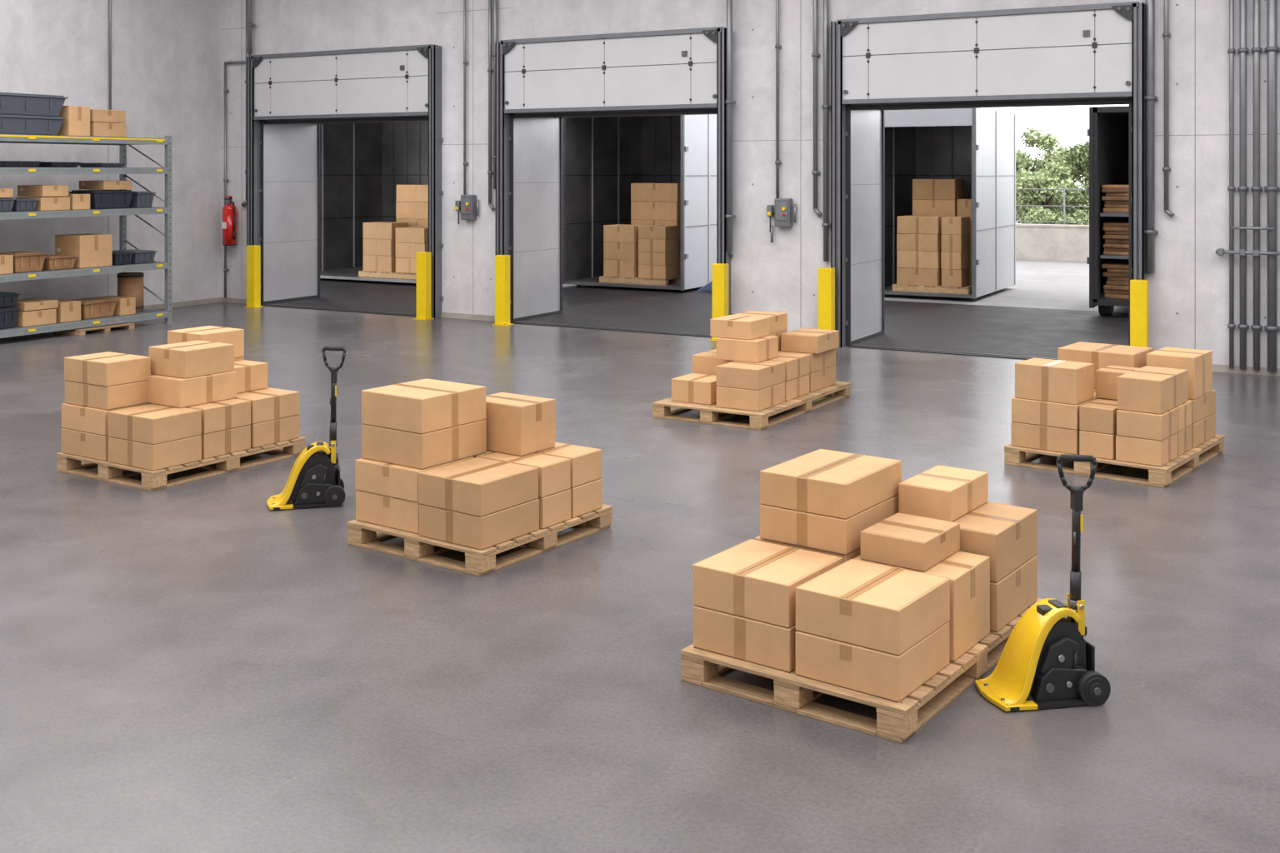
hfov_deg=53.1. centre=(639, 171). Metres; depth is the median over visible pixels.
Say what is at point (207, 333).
cardboard box
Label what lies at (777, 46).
conduit pipe
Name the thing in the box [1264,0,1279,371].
conduit pipe
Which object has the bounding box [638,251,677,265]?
cardboard box
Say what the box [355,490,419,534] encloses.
cardboard box
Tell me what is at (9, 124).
plastic bin
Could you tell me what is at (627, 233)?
cardboard box
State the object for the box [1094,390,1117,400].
cardboard box
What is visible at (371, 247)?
cardboard box
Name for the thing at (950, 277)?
cardboard box
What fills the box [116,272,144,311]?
drum
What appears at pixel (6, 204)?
plastic bin
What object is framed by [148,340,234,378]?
cardboard box
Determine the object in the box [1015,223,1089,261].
wall
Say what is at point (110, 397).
cardboard box
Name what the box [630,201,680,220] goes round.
cardboard box
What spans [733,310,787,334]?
cardboard box
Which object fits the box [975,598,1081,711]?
hood
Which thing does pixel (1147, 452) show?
cardboard box
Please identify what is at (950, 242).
cardboard box
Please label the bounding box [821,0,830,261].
conduit pipe
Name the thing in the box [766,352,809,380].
cardboard box
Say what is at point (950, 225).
cardboard box
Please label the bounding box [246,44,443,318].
door
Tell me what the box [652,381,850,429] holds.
wooden pallet
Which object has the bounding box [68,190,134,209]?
plastic bin
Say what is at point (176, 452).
cardboard box
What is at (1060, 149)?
tree
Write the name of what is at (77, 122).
cardboard box
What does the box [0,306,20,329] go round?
plastic bin
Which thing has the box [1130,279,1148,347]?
bollard
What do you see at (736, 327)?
cardboard box
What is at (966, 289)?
wooden pallet
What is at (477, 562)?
wooden pallet
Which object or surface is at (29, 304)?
cardboard box
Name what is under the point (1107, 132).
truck
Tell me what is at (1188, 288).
wall
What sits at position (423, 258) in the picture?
bollard
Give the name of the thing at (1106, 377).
cardboard box
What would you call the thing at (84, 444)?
cardboard box
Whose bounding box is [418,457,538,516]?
cardboard box
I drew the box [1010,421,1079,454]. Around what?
cardboard box
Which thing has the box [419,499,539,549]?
cardboard box
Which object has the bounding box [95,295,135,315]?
cardboard box
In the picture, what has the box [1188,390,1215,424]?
cardboard box
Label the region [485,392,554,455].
cardboard box
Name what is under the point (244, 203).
conduit pipe
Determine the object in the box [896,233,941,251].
cardboard box
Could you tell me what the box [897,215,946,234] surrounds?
cardboard box
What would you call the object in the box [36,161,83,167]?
plastic bin
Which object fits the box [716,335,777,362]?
cardboard box
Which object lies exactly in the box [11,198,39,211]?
plastic bin
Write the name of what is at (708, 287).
ramp
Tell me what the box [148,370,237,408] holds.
cardboard box
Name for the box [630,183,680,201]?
cardboard box
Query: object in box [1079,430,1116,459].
cardboard box
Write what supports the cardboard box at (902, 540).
on the cardboard box at (968, 574)
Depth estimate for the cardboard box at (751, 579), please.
6.22 m
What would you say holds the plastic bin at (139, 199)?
in the storage rack
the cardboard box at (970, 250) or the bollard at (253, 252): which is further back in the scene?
the cardboard box at (970, 250)
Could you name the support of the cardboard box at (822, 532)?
on the cardboard box at (857, 552)
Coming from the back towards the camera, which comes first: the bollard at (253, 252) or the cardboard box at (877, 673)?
the bollard at (253, 252)
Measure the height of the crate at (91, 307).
0.270 m
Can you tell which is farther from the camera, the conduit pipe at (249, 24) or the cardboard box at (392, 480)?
the conduit pipe at (249, 24)
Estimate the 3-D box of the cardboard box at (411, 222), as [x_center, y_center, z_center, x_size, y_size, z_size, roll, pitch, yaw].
[-4.934,1.288,29.330,1.194,0.388,0.577,0,0,29]
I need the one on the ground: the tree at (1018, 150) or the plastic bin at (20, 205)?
the tree at (1018, 150)
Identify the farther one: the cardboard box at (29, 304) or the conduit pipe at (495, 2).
the conduit pipe at (495, 2)
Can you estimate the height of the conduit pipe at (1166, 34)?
5.193 m
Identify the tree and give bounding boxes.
[1015,127,1070,224]
[1015,146,1024,154]
[1034,144,1089,214]
[1056,140,1089,223]
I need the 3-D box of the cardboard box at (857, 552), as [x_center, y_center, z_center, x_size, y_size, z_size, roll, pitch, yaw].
[1.017,2.041,6.888,0.539,0.204,0.656,0,0,36]
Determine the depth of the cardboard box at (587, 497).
8.77 m
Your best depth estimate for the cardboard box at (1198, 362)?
11.01 m
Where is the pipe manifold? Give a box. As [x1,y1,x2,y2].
[1215,226,1279,256]
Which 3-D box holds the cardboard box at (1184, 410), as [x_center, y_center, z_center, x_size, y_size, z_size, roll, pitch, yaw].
[4.406,2.041,10.772,0.359,0.204,0.376,0,0,39]
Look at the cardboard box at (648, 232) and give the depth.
27.00 m
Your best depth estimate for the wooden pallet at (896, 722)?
5.96 m
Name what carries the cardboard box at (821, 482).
on the cardboard box at (822, 532)
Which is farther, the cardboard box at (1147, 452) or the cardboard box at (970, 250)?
the cardboard box at (970, 250)
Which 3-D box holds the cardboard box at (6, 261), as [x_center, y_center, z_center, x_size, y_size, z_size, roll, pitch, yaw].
[-9.472,1.358,18.641,0.597,0.270,0.336,0,0,29]
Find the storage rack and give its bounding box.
[0,134,174,338]
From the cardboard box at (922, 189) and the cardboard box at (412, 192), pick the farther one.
the cardboard box at (412, 192)
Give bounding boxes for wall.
[0,0,220,305]
[220,0,1279,368]
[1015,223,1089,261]
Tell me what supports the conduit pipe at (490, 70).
attached to the wall at (1188, 288)
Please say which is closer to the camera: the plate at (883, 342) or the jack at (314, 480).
the jack at (314, 480)
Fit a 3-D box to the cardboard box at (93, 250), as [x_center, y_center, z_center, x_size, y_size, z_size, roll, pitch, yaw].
[-8.703,1.243,20.017,0.597,0.500,0.587,0,0,29]
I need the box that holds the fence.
[1015,188,1089,224]
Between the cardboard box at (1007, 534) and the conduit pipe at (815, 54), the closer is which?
the cardboard box at (1007, 534)
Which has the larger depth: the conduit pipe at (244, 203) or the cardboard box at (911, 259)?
the cardboard box at (911, 259)
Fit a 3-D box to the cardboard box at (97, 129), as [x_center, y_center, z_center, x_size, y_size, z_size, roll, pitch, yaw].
[-8.577,-0.647,20.244,0.597,0.220,0.602,0,0,29]
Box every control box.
[455,195,479,224]
[766,198,796,232]
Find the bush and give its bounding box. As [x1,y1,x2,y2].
[1015,160,1089,224]
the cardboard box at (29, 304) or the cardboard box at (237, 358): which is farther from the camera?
the cardboard box at (29, 304)
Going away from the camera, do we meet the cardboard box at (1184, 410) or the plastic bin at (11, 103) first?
the cardboard box at (1184, 410)
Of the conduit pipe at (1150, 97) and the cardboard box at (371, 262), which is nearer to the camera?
the conduit pipe at (1150, 97)
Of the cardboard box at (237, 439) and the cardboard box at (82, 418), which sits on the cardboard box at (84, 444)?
the cardboard box at (82, 418)
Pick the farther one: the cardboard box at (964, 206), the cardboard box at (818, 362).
the cardboard box at (964, 206)
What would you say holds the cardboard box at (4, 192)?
on the plastic bin at (6, 204)
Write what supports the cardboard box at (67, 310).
on the storage rack
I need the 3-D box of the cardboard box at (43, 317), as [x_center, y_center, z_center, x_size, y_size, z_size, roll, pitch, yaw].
[-9.180,2.183,19.165,0.597,0.220,0.558,0,0,29]
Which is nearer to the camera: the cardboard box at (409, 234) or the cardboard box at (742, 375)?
the cardboard box at (742, 375)
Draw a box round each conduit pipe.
[109,0,111,109]
[223,60,245,297]
[241,0,249,207]
[245,0,255,53]
[463,0,468,194]
[487,0,495,211]
[492,0,497,189]
[725,0,736,251]
[770,225,773,242]
[775,0,781,198]
[811,0,822,217]
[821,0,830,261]
[1144,0,1158,273]
[1162,0,1174,217]
[1227,0,1235,369]
[1237,0,1249,369]
[1250,0,1262,370]
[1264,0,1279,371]
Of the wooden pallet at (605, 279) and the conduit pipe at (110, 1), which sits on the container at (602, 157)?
the wooden pallet at (605, 279)
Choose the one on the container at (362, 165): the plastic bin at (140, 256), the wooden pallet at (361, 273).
the wooden pallet at (361, 273)
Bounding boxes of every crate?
[0,251,48,273]
[42,254,79,270]
[72,297,119,319]
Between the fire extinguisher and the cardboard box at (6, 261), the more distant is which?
the fire extinguisher
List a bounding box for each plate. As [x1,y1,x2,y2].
[260,297,416,316]
[510,313,712,337]
[847,334,1064,359]
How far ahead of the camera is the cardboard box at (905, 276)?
25.28 m
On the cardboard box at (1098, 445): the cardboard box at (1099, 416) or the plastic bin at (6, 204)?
the cardboard box at (1099, 416)
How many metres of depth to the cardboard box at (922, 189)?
25.91 m
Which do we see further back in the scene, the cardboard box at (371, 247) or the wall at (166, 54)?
the cardboard box at (371, 247)
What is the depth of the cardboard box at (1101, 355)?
11.41 m
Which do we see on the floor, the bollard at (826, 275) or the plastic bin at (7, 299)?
the bollard at (826, 275)
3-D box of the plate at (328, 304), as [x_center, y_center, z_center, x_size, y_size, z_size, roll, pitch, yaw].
[-4.987,2.490,23.472,3.960,0.017,1.540,0,0,29]
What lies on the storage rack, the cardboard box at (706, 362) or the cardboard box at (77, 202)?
the cardboard box at (77, 202)
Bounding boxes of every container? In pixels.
[320,120,428,283]
[562,114,716,291]
[884,108,1015,299]
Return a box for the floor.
[0,302,1279,852]
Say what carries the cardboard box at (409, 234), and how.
on the cardboard box at (406, 250)
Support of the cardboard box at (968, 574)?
on the wooden pallet at (896, 722)
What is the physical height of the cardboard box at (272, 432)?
0.204 m
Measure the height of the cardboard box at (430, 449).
0.229 m
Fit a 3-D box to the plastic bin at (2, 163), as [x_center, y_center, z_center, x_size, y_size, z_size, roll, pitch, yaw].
[-9.338,-0.101,18.881,0.640,0.090,0.780,0,0,29]
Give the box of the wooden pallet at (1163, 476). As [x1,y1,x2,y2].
[1004,435,1224,488]
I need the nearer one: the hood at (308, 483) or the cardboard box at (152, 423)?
the hood at (308, 483)
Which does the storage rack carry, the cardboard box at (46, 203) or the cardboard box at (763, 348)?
the cardboard box at (46, 203)
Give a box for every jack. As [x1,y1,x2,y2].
[266,345,345,509]
[975,454,1110,711]
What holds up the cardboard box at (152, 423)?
on the cardboard box at (176, 452)
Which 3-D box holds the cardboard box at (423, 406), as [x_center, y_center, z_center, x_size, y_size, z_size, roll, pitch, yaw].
[-1.470,1.594,8.723,0.579,0.229,0.616,0,0,36]
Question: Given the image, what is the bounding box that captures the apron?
[320,278,1128,345]
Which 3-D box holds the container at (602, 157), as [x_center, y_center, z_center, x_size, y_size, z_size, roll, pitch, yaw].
[0.458,0.400,28.426,3.045,4.200,3.580,0,0,29]
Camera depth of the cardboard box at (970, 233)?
25.54 m
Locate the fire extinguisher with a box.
[222,195,237,245]
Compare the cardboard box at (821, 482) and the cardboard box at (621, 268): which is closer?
the cardboard box at (821, 482)
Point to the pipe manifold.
(1221, 252)
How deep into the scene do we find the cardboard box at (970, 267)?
25.54 m
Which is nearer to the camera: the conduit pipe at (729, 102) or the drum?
the conduit pipe at (729, 102)
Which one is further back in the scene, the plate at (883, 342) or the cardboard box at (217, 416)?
the plate at (883, 342)
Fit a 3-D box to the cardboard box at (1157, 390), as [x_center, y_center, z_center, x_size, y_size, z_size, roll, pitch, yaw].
[4.246,1.804,10.586,0.349,0.269,0.746,0,0,39]
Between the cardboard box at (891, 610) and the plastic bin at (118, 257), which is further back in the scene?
the plastic bin at (118, 257)
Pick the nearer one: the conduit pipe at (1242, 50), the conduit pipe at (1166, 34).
the conduit pipe at (1242, 50)
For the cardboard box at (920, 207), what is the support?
on the cardboard box
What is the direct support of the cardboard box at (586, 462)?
on the cardboard box at (587, 497)
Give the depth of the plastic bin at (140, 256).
20.69 m
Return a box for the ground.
[686,201,1128,312]
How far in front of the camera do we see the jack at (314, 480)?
9.54 m
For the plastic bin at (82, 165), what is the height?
0.071 m
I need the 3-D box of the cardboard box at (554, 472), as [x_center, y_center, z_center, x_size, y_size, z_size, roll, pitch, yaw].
[-0.780,2.041,8.671,0.556,0.204,0.304,0,0,36]
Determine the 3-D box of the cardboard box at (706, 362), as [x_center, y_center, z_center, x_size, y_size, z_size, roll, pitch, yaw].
[0.915,2.041,13.611,0.509,0.204,0.576,0,0,32]
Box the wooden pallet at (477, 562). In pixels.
[347,504,612,576]
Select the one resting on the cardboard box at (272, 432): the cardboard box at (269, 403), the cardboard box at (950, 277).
the cardboard box at (269, 403)
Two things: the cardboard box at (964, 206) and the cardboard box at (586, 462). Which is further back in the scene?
the cardboard box at (964, 206)
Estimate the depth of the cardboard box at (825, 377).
13.80 m
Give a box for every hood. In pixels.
[266,441,330,509]
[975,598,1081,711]
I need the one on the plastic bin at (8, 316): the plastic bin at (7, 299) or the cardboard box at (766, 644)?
the plastic bin at (7, 299)
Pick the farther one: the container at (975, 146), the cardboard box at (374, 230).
the cardboard box at (374, 230)
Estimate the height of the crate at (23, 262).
0.280 m
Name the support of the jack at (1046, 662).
on the floor
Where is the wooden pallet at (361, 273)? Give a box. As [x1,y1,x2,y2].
[358,270,416,279]
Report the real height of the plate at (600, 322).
0.017 m
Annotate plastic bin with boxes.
[0,92,68,116]
[0,114,65,135]
[0,160,44,167]
[0,197,17,211]
[0,291,20,308]
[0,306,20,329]
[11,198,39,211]
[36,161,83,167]
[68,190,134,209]
[79,162,127,167]
[112,250,134,265]
[115,249,157,264]
[129,191,156,208]
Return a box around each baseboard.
[143,297,220,309]
[220,297,1279,376]
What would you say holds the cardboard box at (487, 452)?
on the cardboard box
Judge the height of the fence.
2.010 m
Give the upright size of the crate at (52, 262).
0.200 m
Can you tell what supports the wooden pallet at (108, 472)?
on the floor
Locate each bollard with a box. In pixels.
[244,245,263,307]
[413,251,434,319]
[492,255,512,325]
[709,263,728,340]
[818,267,834,329]
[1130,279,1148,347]
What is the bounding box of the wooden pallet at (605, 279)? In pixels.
[599,275,680,284]
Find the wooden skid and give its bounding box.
[53,323,134,335]
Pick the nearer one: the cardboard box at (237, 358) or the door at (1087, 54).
the cardboard box at (237, 358)
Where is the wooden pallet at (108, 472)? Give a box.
[56,436,305,491]
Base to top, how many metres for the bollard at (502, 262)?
1.130 m
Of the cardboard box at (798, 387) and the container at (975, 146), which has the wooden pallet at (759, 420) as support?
the cardboard box at (798, 387)
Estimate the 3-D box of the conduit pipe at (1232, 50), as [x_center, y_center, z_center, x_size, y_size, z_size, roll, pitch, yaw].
[7.314,-1.080,15.822,0.090,7.040,0.098,0,0,29]
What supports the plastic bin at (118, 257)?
in the storage rack
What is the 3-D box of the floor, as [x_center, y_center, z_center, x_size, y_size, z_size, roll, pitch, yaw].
[-2.651,2.600,7.454,26.500,0.200,25.030,0,0,29]
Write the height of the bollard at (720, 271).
1.130 m
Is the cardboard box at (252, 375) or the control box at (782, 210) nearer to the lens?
the cardboard box at (252, 375)
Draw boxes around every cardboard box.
[0,188,13,197]
[0,254,13,274]
[12,298,58,311]
[15,196,69,210]
[15,308,56,327]
[17,185,68,196]
[52,299,80,322]
[55,233,112,268]
[56,105,89,136]
[61,403,152,435]
[61,428,108,460]
[64,351,150,386]
[65,380,148,409]
[68,193,89,209]
[79,180,131,189]
[90,109,125,123]
[90,122,126,137]
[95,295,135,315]
[107,403,201,444]
[108,435,201,470]
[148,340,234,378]
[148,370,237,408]
[167,325,244,358]
[185,398,250,434]
[200,425,250,459]
[234,357,243,361]
[234,360,267,393]
[235,387,299,424]
[250,415,299,448]
[355,456,474,502]
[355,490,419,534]
[361,378,485,434]
[361,420,486,469]
[363,221,407,239]
[363,238,395,255]
[363,255,395,272]
[395,201,428,219]
[395,226,428,243]
[395,242,428,258]
[395,257,416,273]
[396,184,428,202]
[396,218,428,227]
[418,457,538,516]
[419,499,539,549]
[472,450,495,457]
[480,451,570,497]
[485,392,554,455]
[534,442,601,487]
[536,489,570,529]
[570,478,602,518]
[603,224,646,243]
[603,242,638,260]
[603,259,638,277]
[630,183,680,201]
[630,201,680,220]
[630,220,680,239]
[638,225,677,239]
[638,238,677,252]
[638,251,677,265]
[638,264,677,279]
[671,373,716,404]
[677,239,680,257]
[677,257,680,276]
[692,349,734,375]
[692,539,842,628]
[693,605,796,672]
[710,315,769,339]
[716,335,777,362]
[716,360,784,390]
[716,382,784,411]
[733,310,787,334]
[755,535,860,563]
[760,449,901,519]
[760,494,898,554]
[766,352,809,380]
[768,330,787,350]
[777,348,835,373]
[780,328,839,354]
[784,374,809,401]
[795,559,949,655]
[795,621,949,702]
[809,365,835,392]
[854,550,989,661]
[860,512,959,571]
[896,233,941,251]
[896,250,941,269]
[896,267,941,286]
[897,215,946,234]
[898,465,988,521]
[912,179,964,199]
[912,200,957,216]
[940,250,969,269]
[941,215,969,234]
[941,233,969,252]
[941,267,969,287]
[953,501,1037,582]
[957,198,971,220]
[969,220,971,241]
[969,241,971,263]
[969,263,971,284]
[990,555,1037,631]
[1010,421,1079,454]
[1011,397,1094,429]
[1015,357,1094,404]
[1057,341,1153,389]
[1079,399,1119,434]
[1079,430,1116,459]
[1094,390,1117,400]
[1095,365,1139,399]
[1115,432,1177,466]
[1116,407,1177,440]
[1117,365,1188,414]
[1146,346,1212,399]
[1175,400,1191,431]
[1177,425,1191,456]
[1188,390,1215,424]
[1191,413,1215,448]
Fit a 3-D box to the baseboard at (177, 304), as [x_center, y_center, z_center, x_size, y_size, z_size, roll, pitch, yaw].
[-13.953,2.455,13.756,0.020,0.090,24.410,0,0,29]
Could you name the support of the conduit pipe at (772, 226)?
attached to the control box at (782, 210)
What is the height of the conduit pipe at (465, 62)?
5.000 m
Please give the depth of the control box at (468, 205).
21.42 m
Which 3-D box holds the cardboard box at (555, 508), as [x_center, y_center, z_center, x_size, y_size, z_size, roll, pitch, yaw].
[-0.778,2.246,8.672,0.556,0.204,0.304,0,0,35]
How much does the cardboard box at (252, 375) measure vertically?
0.229 m
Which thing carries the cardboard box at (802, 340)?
on the cardboard box at (818, 362)
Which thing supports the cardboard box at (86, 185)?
on the plastic bin at (99, 199)
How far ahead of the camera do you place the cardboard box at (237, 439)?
10.60 m
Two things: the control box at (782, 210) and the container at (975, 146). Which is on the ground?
the container at (975, 146)
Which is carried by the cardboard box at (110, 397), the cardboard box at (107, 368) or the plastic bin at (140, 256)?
the cardboard box at (107, 368)
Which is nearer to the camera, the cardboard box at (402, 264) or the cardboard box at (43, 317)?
the cardboard box at (43, 317)
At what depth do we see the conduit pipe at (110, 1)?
22.18 m
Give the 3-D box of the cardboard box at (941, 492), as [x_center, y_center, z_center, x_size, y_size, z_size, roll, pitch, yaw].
[1.668,1.764,7.019,0.299,0.169,0.536,0,0,36]
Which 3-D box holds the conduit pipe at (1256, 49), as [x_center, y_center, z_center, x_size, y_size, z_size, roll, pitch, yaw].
[7.555,-1.080,15.678,0.128,7.040,0.115,0,0,29]
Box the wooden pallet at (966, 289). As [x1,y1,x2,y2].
[892,284,971,294]
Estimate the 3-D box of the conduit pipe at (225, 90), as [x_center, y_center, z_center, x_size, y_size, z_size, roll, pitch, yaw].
[-7.614,0.162,24.163,0.660,4.476,0.094,0,0,29]
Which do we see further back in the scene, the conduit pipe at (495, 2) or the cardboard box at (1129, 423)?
the conduit pipe at (495, 2)
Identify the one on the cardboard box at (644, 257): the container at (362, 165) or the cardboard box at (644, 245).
the cardboard box at (644, 245)
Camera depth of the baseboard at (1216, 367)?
21.31 m
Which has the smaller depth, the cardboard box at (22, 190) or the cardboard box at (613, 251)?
the cardboard box at (22, 190)
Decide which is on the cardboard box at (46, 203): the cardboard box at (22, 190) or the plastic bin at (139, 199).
the cardboard box at (22, 190)
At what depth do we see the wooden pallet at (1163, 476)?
10.64 m
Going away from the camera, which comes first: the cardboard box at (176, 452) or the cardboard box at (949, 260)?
the cardboard box at (176, 452)
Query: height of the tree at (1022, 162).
4.438 m
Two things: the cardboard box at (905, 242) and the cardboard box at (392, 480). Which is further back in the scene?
the cardboard box at (905, 242)
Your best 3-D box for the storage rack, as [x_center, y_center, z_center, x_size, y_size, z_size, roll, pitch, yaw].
[-9.677,0.960,18.664,1.240,3.080,6.090,0,0,29]
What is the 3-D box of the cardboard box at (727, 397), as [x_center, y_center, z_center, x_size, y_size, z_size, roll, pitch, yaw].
[1.118,2.246,12.874,0.469,0.204,0.616,0,0,31]
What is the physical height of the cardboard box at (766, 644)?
0.204 m
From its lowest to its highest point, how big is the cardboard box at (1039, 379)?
0.299 m
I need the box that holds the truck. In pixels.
[1086,105,1128,314]
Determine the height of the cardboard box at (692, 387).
0.229 m
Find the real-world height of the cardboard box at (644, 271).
0.273 m
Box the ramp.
[696,280,712,291]
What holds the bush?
on the ground
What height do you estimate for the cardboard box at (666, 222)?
0.398 m
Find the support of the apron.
on the ground
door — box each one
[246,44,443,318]
[495,26,732,322]
[830,1,1145,347]
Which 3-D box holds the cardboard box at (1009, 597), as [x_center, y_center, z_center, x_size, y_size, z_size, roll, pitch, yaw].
[1.769,2.224,6.922,0.569,0.249,0.606,0,0,36]
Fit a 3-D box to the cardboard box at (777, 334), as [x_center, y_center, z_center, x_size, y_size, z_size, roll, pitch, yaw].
[1.287,1.839,13.878,0.439,0.199,0.536,0,0,32]
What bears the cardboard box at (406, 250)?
on the cardboard box at (402, 264)
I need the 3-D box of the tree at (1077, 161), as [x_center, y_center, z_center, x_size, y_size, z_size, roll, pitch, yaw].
[19.921,0.455,55.105,3.845,4.130,3.820,0,0,-41]
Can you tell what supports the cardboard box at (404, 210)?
on the cardboard box at (411, 222)
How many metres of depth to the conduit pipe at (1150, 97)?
16.21 m
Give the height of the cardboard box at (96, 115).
0.200 m
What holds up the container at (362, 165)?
on the apron
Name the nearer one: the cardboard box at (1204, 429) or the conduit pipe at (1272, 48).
the cardboard box at (1204, 429)
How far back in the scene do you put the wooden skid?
19.81 m
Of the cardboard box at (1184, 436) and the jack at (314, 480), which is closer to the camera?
the jack at (314, 480)
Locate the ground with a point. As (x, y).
(1047, 284)
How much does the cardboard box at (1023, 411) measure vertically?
0.204 m
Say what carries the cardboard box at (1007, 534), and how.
on the cardboard box at (1009, 597)
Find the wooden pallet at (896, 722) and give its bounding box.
[680,598,1043,743]

